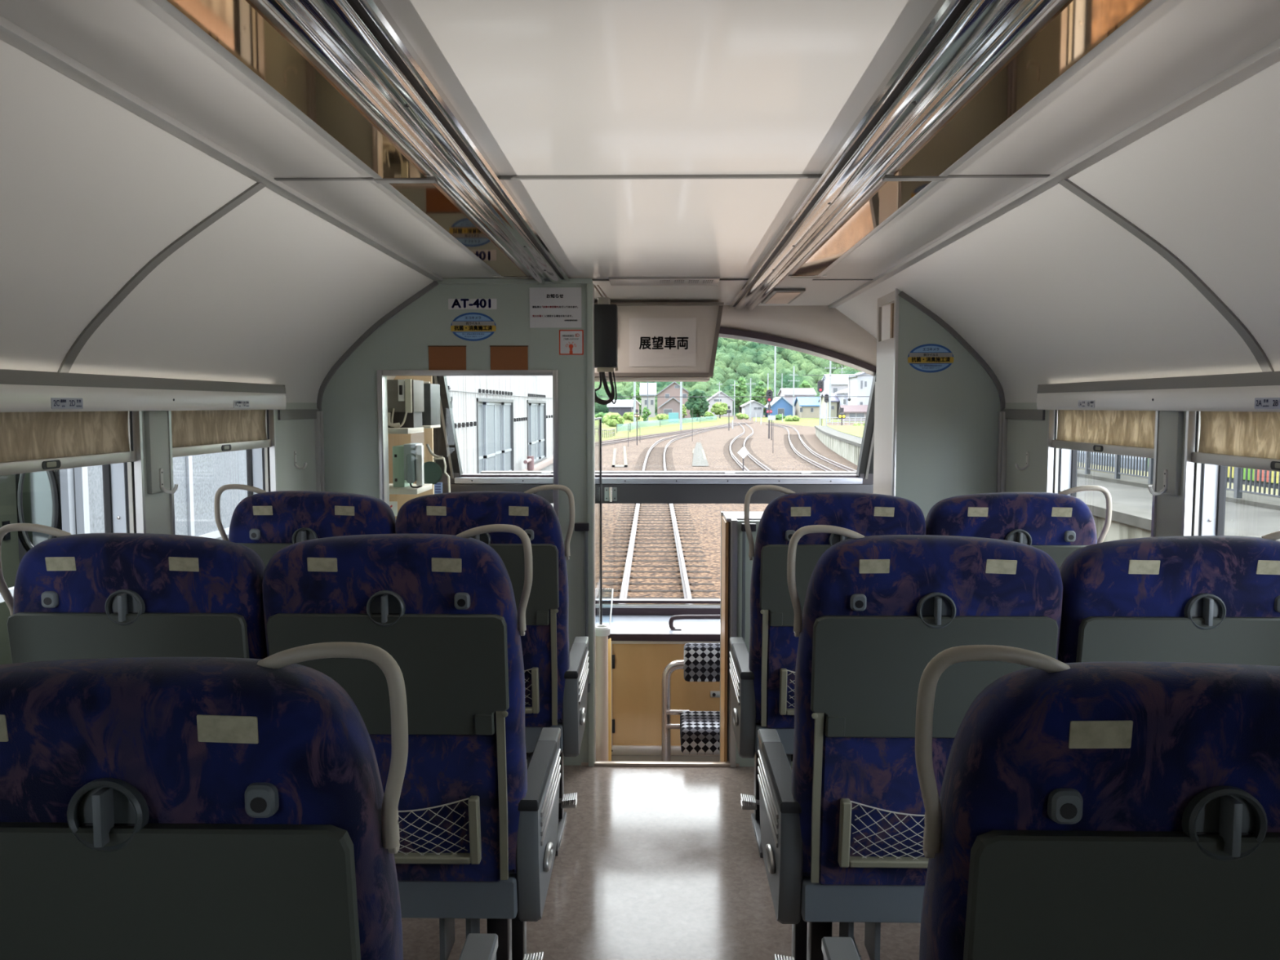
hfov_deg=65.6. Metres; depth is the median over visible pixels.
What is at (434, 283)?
trim
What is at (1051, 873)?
tray
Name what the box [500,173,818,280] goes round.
trim
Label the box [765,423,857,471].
railway track
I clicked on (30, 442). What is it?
roller blind
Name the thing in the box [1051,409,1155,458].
roller blind
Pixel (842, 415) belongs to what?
signal
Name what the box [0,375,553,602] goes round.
building
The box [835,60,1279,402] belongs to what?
wall panel
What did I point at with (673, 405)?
house
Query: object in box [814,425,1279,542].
platform
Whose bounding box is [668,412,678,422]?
shelter
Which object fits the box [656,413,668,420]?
shrub
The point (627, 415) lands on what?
shrub
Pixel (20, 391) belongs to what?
trim
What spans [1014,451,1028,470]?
coat hook
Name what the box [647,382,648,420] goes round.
utility pole
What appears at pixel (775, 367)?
utility pole
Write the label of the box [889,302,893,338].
trim
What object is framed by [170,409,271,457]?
roller blind
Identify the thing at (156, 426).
trim
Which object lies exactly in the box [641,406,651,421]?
shrub
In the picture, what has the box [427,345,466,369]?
panel
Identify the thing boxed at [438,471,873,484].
wall
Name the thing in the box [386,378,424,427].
radio unit
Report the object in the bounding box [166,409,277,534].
window
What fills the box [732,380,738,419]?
utility pole
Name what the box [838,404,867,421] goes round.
house
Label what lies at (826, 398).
signal
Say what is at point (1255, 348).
trim
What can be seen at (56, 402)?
number plate
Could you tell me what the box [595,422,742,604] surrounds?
railway track
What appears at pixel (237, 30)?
mirror
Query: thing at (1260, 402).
number plate
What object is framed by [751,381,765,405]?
tree
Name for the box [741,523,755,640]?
bar
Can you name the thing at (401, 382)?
switch plate
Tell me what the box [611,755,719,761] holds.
floor
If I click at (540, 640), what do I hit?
tray
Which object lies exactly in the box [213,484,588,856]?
seat
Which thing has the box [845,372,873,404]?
house
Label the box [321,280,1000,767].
wall
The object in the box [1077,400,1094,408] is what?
number plate
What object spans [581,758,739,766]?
trim
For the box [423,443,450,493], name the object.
speaker
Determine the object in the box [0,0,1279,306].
ceiling
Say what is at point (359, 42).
luggage rack
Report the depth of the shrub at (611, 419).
152.22 m
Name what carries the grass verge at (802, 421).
on the ground
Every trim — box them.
[0,15,443,281]
[0,368,286,412]
[57,182,266,373]
[144,410,169,493]
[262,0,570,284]
[274,176,437,183]
[277,408,319,420]
[314,411,324,491]
[316,280,438,411]
[437,278,594,766]
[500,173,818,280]
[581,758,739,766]
[592,283,595,762]
[595,608,719,615]
[595,614,719,633]
[608,632,719,641]
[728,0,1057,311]
[728,519,737,767]
[812,174,1049,280]
[828,38,1279,307]
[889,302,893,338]
[891,288,899,496]
[897,291,1004,411]
[996,411,1007,492]
[1002,408,1044,420]
[1036,371,1279,412]
[1057,178,1274,372]
[1156,410,1183,496]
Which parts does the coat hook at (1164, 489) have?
plate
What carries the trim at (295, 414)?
attached to the wall at (291, 435)
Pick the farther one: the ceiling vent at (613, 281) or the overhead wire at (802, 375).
the overhead wire at (802, 375)
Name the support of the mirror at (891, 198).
attached to the ceiling
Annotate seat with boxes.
[0,523,560,959]
[0,641,497,959]
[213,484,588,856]
[661,643,719,761]
[728,484,1111,857]
[757,524,1279,959]
[821,644,1279,959]
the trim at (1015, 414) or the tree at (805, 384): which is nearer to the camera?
the trim at (1015, 414)
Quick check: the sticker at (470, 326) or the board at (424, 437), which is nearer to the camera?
the sticker at (470, 326)
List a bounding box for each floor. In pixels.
[401,764,920,959]
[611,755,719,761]
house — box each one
[607,400,633,416]
[631,397,640,413]
[639,382,656,417]
[655,382,691,418]
[657,397,685,419]
[706,391,733,416]
[739,400,765,417]
[763,395,795,417]
[777,387,817,415]
[794,396,819,417]
[817,393,839,418]
[821,373,853,395]
[834,388,848,418]
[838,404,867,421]
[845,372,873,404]
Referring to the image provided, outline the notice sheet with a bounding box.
[529,287,581,328]
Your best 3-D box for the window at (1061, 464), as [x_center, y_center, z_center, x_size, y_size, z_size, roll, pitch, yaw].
[1.397,0.120,2.962,0.094,0.680,0.729,0,4,1]
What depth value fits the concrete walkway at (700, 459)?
61.85 m
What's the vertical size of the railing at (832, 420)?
1.250 m
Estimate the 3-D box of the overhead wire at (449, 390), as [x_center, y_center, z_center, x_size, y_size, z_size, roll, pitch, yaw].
[-2.498,-1.717,20.229,0.015,0.035,20.500,0,4,1]
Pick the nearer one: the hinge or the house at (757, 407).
the hinge
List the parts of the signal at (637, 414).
post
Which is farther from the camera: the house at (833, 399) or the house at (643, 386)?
the house at (643, 386)
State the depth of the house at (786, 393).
302.22 m
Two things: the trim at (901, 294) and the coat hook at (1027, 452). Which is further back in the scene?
the trim at (901, 294)
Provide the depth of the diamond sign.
44.30 m
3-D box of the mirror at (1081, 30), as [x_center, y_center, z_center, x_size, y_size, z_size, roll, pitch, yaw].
[0.548,-0.505,0.358,0.110,0.007,3.410,0,4,1]
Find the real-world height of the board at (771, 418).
2.312 m
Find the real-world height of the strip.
0.660 m
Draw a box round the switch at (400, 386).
[399,385,402,395]
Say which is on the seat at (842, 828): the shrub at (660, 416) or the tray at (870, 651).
the tray at (870, 651)
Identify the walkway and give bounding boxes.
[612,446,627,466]
[692,442,708,466]
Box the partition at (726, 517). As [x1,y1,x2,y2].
[719,511,763,761]
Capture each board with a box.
[388,375,434,518]
[768,415,775,439]
[819,414,824,426]
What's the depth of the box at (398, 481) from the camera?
4.09 m
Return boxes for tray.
[0,777,360,959]
[7,589,249,663]
[236,527,317,567]
[266,590,509,879]
[471,533,559,724]
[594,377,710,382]
[760,533,849,726]
[810,591,1058,882]
[963,786,1279,959]
[1004,528,1088,569]
[1075,593,1279,666]
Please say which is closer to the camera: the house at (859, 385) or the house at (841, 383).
the house at (859, 385)
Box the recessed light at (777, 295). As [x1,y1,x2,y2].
[761,288,805,303]
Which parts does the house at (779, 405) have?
pane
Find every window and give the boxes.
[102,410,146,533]
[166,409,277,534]
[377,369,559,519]
[432,327,875,479]
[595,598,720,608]
[1045,409,1159,537]
[1181,411,1226,536]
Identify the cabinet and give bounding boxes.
[611,640,719,755]
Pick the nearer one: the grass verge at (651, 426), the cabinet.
the cabinet
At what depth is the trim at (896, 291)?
3.75 m
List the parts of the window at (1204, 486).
frame, guide rail, frame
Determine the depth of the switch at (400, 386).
4.05 m
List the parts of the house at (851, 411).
pane, pane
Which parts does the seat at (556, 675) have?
grab handle, backrest, backrest, pocket frame, panel, grab handle, leg, arm, recline lever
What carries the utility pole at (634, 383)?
on the grass verge at (651, 426)
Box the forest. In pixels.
[594,337,862,413]
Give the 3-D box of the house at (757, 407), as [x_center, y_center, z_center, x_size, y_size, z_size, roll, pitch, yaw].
[32.193,-20.395,284.502,6.246,4.771,11.000,0,4,1]
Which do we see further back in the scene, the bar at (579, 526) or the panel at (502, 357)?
the bar at (579, 526)
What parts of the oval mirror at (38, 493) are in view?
glass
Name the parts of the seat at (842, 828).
recline lever, arm, leg, leg, grab handle, pocket frame, panel, backrest, backrest, grab handle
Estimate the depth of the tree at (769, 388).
342.92 m
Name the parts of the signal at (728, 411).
post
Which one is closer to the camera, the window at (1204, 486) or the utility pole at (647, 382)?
the window at (1204, 486)
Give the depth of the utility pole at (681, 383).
131.67 m
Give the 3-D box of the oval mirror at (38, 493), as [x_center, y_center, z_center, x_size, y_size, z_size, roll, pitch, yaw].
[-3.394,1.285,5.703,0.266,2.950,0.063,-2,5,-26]
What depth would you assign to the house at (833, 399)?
244.80 m
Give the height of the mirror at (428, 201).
0.007 m
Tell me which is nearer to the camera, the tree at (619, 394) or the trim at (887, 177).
the trim at (887, 177)
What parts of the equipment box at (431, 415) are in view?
foot plate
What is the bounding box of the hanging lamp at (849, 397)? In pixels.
[847,379,851,400]
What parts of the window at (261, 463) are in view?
frame, guide rail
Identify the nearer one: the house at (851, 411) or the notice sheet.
the notice sheet
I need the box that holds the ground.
[595,414,864,604]
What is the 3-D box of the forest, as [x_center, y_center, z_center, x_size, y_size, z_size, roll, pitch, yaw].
[48.896,-74.860,473.578,274.338,88.336,256.422,0,4,1]
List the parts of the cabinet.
lock plate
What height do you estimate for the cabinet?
0.549 m
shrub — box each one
[595,412,607,423]
[602,412,624,426]
[622,412,639,421]
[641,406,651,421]
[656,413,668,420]
[682,404,687,419]
[703,411,714,419]
[735,412,748,419]
[775,413,786,419]
[784,414,799,421]
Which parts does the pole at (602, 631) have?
post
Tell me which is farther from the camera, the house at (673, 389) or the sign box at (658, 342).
the house at (673, 389)
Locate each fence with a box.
[616,416,700,433]
[1077,450,1279,497]
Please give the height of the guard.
0.171 m
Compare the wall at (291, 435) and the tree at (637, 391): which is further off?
the tree at (637, 391)
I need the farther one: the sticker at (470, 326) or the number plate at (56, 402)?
the sticker at (470, 326)
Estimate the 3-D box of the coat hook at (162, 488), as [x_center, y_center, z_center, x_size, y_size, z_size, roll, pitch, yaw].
[-1.216,0.003,2.566,0.046,0.067,0.014,0,4,1]
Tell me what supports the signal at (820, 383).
on the ground
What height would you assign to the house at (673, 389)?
9.393 m
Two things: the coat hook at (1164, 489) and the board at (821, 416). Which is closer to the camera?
the coat hook at (1164, 489)
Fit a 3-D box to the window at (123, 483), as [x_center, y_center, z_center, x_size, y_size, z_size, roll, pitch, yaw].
[-1.301,0.181,2.149,0.094,0.680,0.726,0,4,1]
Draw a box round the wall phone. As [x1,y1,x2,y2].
[403,443,424,488]
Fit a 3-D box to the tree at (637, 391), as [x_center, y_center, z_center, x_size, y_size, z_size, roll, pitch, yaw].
[-1.124,-27.243,344.223,5.434,9.557,5.251,0,4,1]
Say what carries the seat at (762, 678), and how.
on the floor at (651, 863)
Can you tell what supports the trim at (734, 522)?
attached to the wall at (349, 407)
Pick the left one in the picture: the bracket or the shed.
the bracket
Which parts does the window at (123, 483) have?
frame, guide rail, frame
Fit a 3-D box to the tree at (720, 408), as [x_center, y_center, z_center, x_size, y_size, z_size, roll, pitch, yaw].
[20.695,-18.103,257.015,4.906,4.284,4.352,0,4,1]
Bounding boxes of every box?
[392,444,413,487]
[422,381,440,428]
[594,302,724,382]
[594,304,617,404]
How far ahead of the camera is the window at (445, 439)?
5.02 m
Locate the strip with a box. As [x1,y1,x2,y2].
[608,638,611,760]
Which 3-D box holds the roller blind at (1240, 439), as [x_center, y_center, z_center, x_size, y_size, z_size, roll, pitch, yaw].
[1.352,-0.085,2.079,0.023,0.137,0.701,0,4,1]
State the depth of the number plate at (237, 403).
2.99 m
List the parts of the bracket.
arm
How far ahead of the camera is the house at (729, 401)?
316.64 m
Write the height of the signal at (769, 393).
4.765 m
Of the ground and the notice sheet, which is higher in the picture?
the notice sheet
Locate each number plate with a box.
[50,397,83,408]
[233,400,249,408]
[448,298,497,309]
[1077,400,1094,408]
[1254,397,1279,408]
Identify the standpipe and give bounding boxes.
[523,456,533,471]
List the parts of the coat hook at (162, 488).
plate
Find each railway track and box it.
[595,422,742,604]
[595,422,752,446]
[723,422,772,471]
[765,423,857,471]
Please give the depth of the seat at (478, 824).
1.89 m
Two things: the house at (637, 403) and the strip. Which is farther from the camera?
the house at (637, 403)
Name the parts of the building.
sash, sash, pane, sash, pane, pane, sash, sash, pane, pane, sash, sash, pane, sash, sash, pane, pane, sash, sash, pane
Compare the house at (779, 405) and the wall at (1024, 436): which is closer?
the wall at (1024, 436)
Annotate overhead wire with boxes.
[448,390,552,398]
[599,395,869,397]
[802,374,873,376]
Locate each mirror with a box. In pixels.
[15,469,62,551]
[151,0,426,178]
[381,182,526,276]
[791,181,940,275]
[893,0,1167,176]
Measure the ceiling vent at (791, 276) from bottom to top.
0.006 m
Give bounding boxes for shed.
[1077,450,1148,471]
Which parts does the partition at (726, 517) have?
edge trim, panel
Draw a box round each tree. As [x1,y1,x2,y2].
[613,392,626,399]
[629,387,641,410]
[684,389,709,420]
[710,401,729,417]
[732,377,749,413]
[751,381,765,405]
[763,386,773,409]
[799,379,813,388]
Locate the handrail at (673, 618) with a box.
[668,614,719,630]
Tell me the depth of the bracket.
3.98 m
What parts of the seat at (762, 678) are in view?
recline lever, arm, leg, grab handle, panel, pocket frame, backrest, backrest, grab handle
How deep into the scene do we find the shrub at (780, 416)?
225.36 m
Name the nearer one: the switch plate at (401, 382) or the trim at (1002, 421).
the trim at (1002, 421)
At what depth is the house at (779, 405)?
271.50 m
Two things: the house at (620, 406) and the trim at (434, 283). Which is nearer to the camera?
the trim at (434, 283)
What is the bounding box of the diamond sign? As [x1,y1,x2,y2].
[737,446,749,471]
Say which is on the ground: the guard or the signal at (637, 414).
the signal at (637, 414)
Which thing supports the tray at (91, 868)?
on the seat at (152, 808)
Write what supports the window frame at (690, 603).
in the wall at (870, 477)
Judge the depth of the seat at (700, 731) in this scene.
4.44 m
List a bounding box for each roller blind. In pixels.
[0,411,136,475]
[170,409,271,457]
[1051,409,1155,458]
[1191,411,1279,471]
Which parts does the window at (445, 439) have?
pillar frame, nose rail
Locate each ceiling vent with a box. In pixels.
[492,275,530,279]
[608,277,719,285]
[787,275,826,278]
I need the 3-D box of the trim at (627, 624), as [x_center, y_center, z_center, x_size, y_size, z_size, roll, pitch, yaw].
[0.091,0.714,4.901,2.500,0.012,0.450,0,4,1]
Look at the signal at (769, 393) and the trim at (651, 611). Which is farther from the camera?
the signal at (769, 393)
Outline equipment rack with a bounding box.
[387,426,432,494]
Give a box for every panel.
[0,39,433,402]
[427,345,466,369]
[489,345,528,369]
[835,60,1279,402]
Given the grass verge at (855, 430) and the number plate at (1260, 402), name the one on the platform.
the grass verge at (855, 430)
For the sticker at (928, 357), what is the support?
attached to the wall at (349, 407)
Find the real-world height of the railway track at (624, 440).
0.150 m
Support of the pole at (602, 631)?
on the floor at (614, 757)
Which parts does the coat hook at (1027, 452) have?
plate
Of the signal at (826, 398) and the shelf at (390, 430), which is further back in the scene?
the signal at (826, 398)
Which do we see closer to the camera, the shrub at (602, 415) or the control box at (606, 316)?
the control box at (606, 316)
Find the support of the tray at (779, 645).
on the seat at (762, 678)
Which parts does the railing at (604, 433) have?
rail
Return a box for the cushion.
[680,711,719,754]
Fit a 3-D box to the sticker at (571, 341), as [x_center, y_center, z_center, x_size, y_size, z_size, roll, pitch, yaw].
[-0.260,-0.520,3.755,0.092,0.094,0.003,0,4,1]
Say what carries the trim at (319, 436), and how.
attached to the wall at (291, 435)
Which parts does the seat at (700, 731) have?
backrest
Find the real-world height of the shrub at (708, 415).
1.937 m
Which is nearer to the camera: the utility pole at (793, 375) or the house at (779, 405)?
the utility pole at (793, 375)
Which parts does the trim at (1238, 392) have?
cap moulding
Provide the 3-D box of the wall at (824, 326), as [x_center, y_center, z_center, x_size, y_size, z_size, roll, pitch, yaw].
[0.094,-0.422,4.949,2.660,0.958,0.312,0,4,1]
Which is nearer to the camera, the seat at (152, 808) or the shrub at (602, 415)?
the seat at (152, 808)
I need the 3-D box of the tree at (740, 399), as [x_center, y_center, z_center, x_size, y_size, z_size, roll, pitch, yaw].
[33.707,-28.010,332.226,5.842,12.868,5.882,0,4,1]
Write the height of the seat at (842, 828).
1.175 m
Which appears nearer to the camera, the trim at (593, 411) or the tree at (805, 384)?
the trim at (593, 411)
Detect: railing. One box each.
[595,428,614,437]
[826,417,866,424]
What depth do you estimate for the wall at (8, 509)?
5.22 m
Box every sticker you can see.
[450,312,496,341]
[559,329,583,355]
[907,343,953,373]
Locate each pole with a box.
[595,417,610,760]
[633,382,635,423]
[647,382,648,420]
[680,382,682,430]
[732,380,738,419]
[745,377,755,420]
[773,346,776,397]
[787,365,799,416]
[823,360,836,422]
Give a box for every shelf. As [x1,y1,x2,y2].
[387,426,423,434]
[388,484,432,494]
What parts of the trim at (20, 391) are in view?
cap moulding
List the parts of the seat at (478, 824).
grab handle, backrest, backrest, panel, pocket frame, grab handle, leg, leg, arm, recline lever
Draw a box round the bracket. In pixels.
[594,284,609,304]
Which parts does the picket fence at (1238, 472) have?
panel, post, panel, post, panel, post, panel, post, panel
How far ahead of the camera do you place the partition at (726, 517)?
3.89 m
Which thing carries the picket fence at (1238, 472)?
on the platform
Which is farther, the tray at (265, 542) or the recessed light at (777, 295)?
the recessed light at (777, 295)
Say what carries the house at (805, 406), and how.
on the grass verge at (802, 421)
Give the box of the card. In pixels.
[389,501,397,515]
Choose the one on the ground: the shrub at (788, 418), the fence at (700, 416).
the shrub at (788, 418)
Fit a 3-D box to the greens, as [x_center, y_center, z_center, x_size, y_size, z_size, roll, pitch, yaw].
[15.963,-0.504,16.861,2.715,3.900,24.300,0,4,1]
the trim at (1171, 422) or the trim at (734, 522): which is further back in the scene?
the trim at (734, 522)
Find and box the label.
[434,482,442,493]
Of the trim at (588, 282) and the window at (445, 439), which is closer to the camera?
the trim at (588, 282)
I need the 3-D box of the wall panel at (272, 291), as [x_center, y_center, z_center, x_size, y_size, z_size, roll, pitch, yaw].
[-1.062,-0.377,1.737,0.510,0.510,6.880,0,4,1]
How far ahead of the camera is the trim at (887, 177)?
2.07 m
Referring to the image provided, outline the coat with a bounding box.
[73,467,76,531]
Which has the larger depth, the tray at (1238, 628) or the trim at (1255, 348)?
the trim at (1255, 348)
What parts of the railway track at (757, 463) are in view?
rail, rail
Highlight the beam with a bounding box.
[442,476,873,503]
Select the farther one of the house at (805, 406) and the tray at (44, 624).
the house at (805, 406)
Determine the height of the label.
0.075 m
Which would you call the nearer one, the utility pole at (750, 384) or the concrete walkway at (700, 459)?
the concrete walkway at (700, 459)
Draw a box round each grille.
[497,277,528,279]
[791,276,821,278]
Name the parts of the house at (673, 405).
pane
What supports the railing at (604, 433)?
on the grass verge at (651, 426)
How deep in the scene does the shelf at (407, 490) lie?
4.03 m
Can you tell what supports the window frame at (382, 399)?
in the wall at (349, 407)
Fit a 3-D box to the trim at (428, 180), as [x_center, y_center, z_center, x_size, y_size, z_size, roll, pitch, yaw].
[-0.586,-0.702,2.949,0.345,0.018,1.733,0,4,1]
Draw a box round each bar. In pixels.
[574,522,590,692]
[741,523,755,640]
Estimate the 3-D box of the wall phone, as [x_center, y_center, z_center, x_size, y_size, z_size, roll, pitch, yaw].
[-0.928,-0.060,4.113,0.078,0.181,0.144,0,4,1]
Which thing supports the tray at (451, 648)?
on the seat at (478, 824)
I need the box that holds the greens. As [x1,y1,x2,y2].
[1147,462,1279,488]
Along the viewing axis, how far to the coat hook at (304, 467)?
3.55 m
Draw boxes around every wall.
[0,474,19,665]
[142,402,317,534]
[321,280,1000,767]
[433,305,876,462]
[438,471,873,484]
[1004,402,1186,537]
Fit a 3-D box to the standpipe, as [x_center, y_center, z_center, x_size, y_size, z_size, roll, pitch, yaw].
[-2.330,0.578,20.785,0.148,2.120,0.874,0,4,1]
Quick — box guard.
[608,588,613,627]
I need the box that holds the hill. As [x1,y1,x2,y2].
[595,371,764,414]
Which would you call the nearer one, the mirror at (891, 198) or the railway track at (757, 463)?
the mirror at (891, 198)
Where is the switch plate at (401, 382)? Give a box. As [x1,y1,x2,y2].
[398,379,404,400]
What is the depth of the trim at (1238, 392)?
2.44 m
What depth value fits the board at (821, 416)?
139.35 m
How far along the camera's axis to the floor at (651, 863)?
2.92 m
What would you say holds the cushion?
on the seat at (700, 731)
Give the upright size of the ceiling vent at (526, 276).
0.006 m
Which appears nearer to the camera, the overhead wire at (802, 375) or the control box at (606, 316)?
the control box at (606, 316)
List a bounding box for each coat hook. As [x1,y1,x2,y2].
[159,468,177,493]
[293,450,306,469]
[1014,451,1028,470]
[1148,469,1168,495]
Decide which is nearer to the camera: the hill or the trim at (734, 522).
the trim at (734, 522)
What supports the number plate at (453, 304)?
attached to the wall at (349, 407)
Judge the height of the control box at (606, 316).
0.394 m
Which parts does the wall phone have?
cord, plate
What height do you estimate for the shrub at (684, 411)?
3.563 m
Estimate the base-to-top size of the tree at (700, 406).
6.840 m
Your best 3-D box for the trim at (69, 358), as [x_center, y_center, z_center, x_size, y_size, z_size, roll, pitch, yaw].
[-1.028,-0.426,2.122,0.465,0.421,0.032,0,4,1]
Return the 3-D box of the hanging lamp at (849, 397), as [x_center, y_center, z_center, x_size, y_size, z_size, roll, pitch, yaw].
[16.741,-7.312,79.375,0.266,2.008,0.280,0,4,1]
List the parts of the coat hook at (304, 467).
plate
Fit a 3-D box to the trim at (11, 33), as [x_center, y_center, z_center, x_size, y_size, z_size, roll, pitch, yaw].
[-0.798,-0.595,1.591,0.033,0.014,6.430,0,4,1]
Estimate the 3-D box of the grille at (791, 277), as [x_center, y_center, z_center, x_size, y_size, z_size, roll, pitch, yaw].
[0.616,-0.754,3.688,0.116,0.004,0.056,0,4,1]
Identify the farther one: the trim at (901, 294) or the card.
the card
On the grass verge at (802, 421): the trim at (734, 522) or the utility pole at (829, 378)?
the utility pole at (829, 378)
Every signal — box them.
[634,409,639,445]
[726,406,731,431]
[766,389,773,438]
[817,379,823,425]
[824,394,828,426]
[838,408,845,425]
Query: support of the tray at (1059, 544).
on the seat at (762, 678)
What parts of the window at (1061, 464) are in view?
guide rail, frame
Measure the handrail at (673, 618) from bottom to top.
0.077 m
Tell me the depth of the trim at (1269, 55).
1.78 m
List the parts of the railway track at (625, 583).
rail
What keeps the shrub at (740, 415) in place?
on the ground
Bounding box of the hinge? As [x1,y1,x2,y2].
[604,486,617,502]
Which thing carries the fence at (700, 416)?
on the grass verge at (651, 426)
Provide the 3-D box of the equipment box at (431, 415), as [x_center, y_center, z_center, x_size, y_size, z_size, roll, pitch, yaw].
[-0.964,-0.334,4.426,0.105,0.203,0.200,0,4,1]
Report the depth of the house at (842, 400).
241.12 m
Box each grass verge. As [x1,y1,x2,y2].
[595,416,733,441]
[753,417,865,426]
[826,425,864,437]

